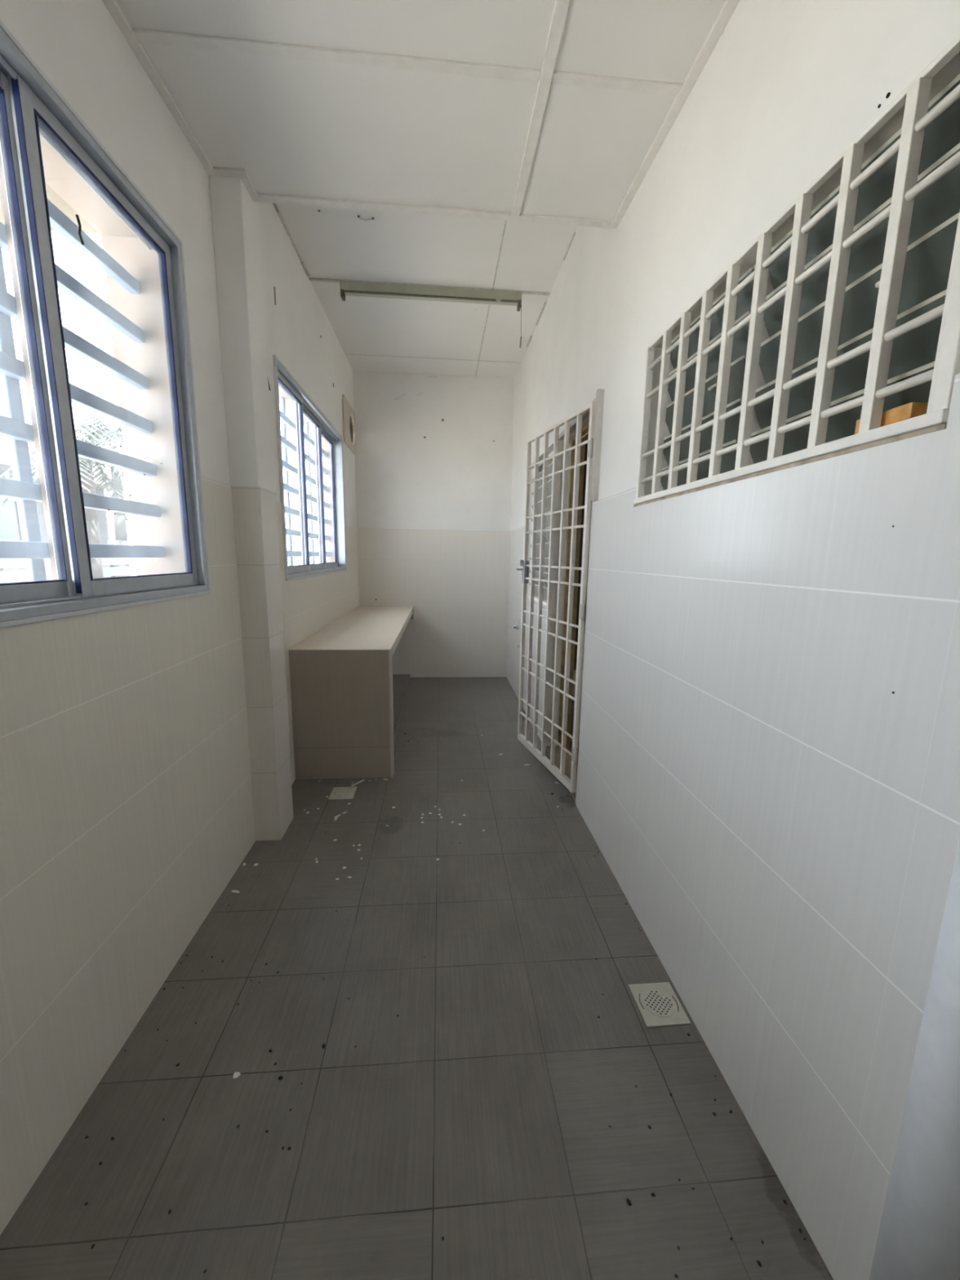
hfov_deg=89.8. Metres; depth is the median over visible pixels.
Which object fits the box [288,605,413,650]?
countertop
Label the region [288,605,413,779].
counter
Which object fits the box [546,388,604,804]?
door
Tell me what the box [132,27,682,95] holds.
batten
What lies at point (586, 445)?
door frame
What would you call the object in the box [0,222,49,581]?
window grille
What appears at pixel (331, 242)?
ceiling
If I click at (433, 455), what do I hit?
wall
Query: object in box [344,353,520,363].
batten
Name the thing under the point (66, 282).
window slat
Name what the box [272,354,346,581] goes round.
window
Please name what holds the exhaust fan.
attached to the wall at (126, 810)
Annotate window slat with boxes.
[47,198,139,293]
[54,263,144,342]
[62,325,148,389]
[69,382,152,432]
[75,439,156,475]
[82,492,160,516]
[88,543,164,558]
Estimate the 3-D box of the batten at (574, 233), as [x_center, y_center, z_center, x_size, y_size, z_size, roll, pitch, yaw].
[0.489,-2.370,3.190,0.016,0.008,2.000,0,10,-5]
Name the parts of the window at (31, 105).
sash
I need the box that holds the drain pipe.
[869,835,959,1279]
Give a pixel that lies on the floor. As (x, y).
(477, 1117)
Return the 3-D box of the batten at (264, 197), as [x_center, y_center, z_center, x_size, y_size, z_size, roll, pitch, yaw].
[-0.163,-1.772,1.991,1.450,0.010,0.034,0,10,-5]
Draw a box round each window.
[0,19,210,628]
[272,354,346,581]
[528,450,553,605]
[659,73,959,491]
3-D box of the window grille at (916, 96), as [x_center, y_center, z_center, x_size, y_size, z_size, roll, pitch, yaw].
[0.657,-0.692,1.244,0.036,0.563,1.175,0,10,-5]
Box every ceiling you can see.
[115,0,725,220]
[275,203,578,377]
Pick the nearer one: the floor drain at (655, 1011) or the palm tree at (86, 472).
the floor drain at (655, 1011)
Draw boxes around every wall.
[0,0,359,1235]
[352,370,514,677]
[506,0,959,1279]
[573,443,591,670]
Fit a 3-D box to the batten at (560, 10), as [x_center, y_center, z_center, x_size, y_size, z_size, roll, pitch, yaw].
[0.300,-1.446,0.158,0.036,0.010,3.758,0,10,-5]
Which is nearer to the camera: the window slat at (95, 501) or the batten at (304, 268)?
the window slat at (95, 501)
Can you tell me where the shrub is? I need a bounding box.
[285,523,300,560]
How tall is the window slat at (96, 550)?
0.040 m
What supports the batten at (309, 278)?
attached to the ceiling at (331, 242)
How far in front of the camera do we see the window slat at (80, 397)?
1.45 m
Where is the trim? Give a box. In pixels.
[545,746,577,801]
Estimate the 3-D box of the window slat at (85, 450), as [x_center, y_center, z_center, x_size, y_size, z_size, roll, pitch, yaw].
[-1.143,-0.560,1.504,0.047,0.046,0.376,0,10,-5]
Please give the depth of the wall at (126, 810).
1.40 m
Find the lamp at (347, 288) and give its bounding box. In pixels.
[339,280,521,311]
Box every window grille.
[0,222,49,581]
[280,396,302,565]
[304,422,319,564]
[633,34,959,506]
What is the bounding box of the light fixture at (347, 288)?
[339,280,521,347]
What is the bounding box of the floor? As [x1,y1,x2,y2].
[0,670,833,1279]
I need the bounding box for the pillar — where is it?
[208,174,293,840]
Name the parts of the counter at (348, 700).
panel, edge trim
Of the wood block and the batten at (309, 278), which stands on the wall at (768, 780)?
the wood block
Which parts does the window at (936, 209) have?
frame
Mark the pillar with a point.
(234, 214)
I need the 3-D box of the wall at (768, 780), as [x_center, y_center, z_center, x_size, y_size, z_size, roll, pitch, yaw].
[0.674,-0.597,1.871,0.157,3.243,7.170,0,10,-5]
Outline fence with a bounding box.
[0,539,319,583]
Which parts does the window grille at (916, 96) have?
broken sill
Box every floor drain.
[328,786,356,799]
[628,982,690,1026]
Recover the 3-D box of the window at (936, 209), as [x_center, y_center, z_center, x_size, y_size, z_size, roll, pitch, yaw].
[0.735,-0.698,1.242,0.074,0.546,1.140,0,10,-5]
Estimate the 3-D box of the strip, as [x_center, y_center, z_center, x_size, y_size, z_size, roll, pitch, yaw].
[-0.727,0.850,2.861,0.012,0.004,0.090,7,12,33]
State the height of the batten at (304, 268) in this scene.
0.014 m
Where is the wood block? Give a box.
[854,401,928,434]
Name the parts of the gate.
lock handle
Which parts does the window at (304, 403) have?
sash, sash, sash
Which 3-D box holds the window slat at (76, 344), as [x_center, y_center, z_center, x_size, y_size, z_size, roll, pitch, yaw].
[-1.139,-0.834,1.456,0.047,0.053,0.376,0,10,-5]
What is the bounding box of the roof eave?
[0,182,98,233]
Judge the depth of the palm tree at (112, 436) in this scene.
8.33 m
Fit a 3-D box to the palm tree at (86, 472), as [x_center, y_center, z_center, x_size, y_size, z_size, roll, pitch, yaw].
[-4.298,-0.767,5.388,1.799,2.728,1.869,0,10,-5]
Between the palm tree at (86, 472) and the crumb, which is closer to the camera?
the crumb
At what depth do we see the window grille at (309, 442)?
3.78 m
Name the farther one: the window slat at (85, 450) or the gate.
the gate
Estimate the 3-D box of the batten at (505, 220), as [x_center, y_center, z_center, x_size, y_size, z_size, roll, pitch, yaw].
[0.075,-2.421,3.432,0.009,0.003,2.980,0,10,-5]
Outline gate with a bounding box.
[515,401,595,792]
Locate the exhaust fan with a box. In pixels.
[342,394,355,453]
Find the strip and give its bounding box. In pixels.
[351,779,364,786]
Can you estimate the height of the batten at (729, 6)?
0.010 m
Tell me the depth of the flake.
1.26 m
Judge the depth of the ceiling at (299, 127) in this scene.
1.50 m
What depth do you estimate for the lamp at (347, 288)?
3.27 m
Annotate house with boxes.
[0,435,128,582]
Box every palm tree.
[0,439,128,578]
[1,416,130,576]
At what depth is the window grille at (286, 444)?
3.23 m
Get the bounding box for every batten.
[102,0,260,201]
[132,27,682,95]
[257,193,612,227]
[272,202,309,276]
[308,277,550,295]
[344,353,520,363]
[475,220,506,376]
[511,0,570,215]
[526,231,575,346]
[610,0,739,228]
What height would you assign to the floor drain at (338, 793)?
0.006 m
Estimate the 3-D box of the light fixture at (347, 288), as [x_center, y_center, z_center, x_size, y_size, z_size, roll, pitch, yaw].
[-0.323,-2.224,3.307,1.237,0.345,0.070,0,10,-5]
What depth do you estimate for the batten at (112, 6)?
1.52 m
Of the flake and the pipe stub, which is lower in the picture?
the flake
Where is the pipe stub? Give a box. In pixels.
[513,621,518,630]

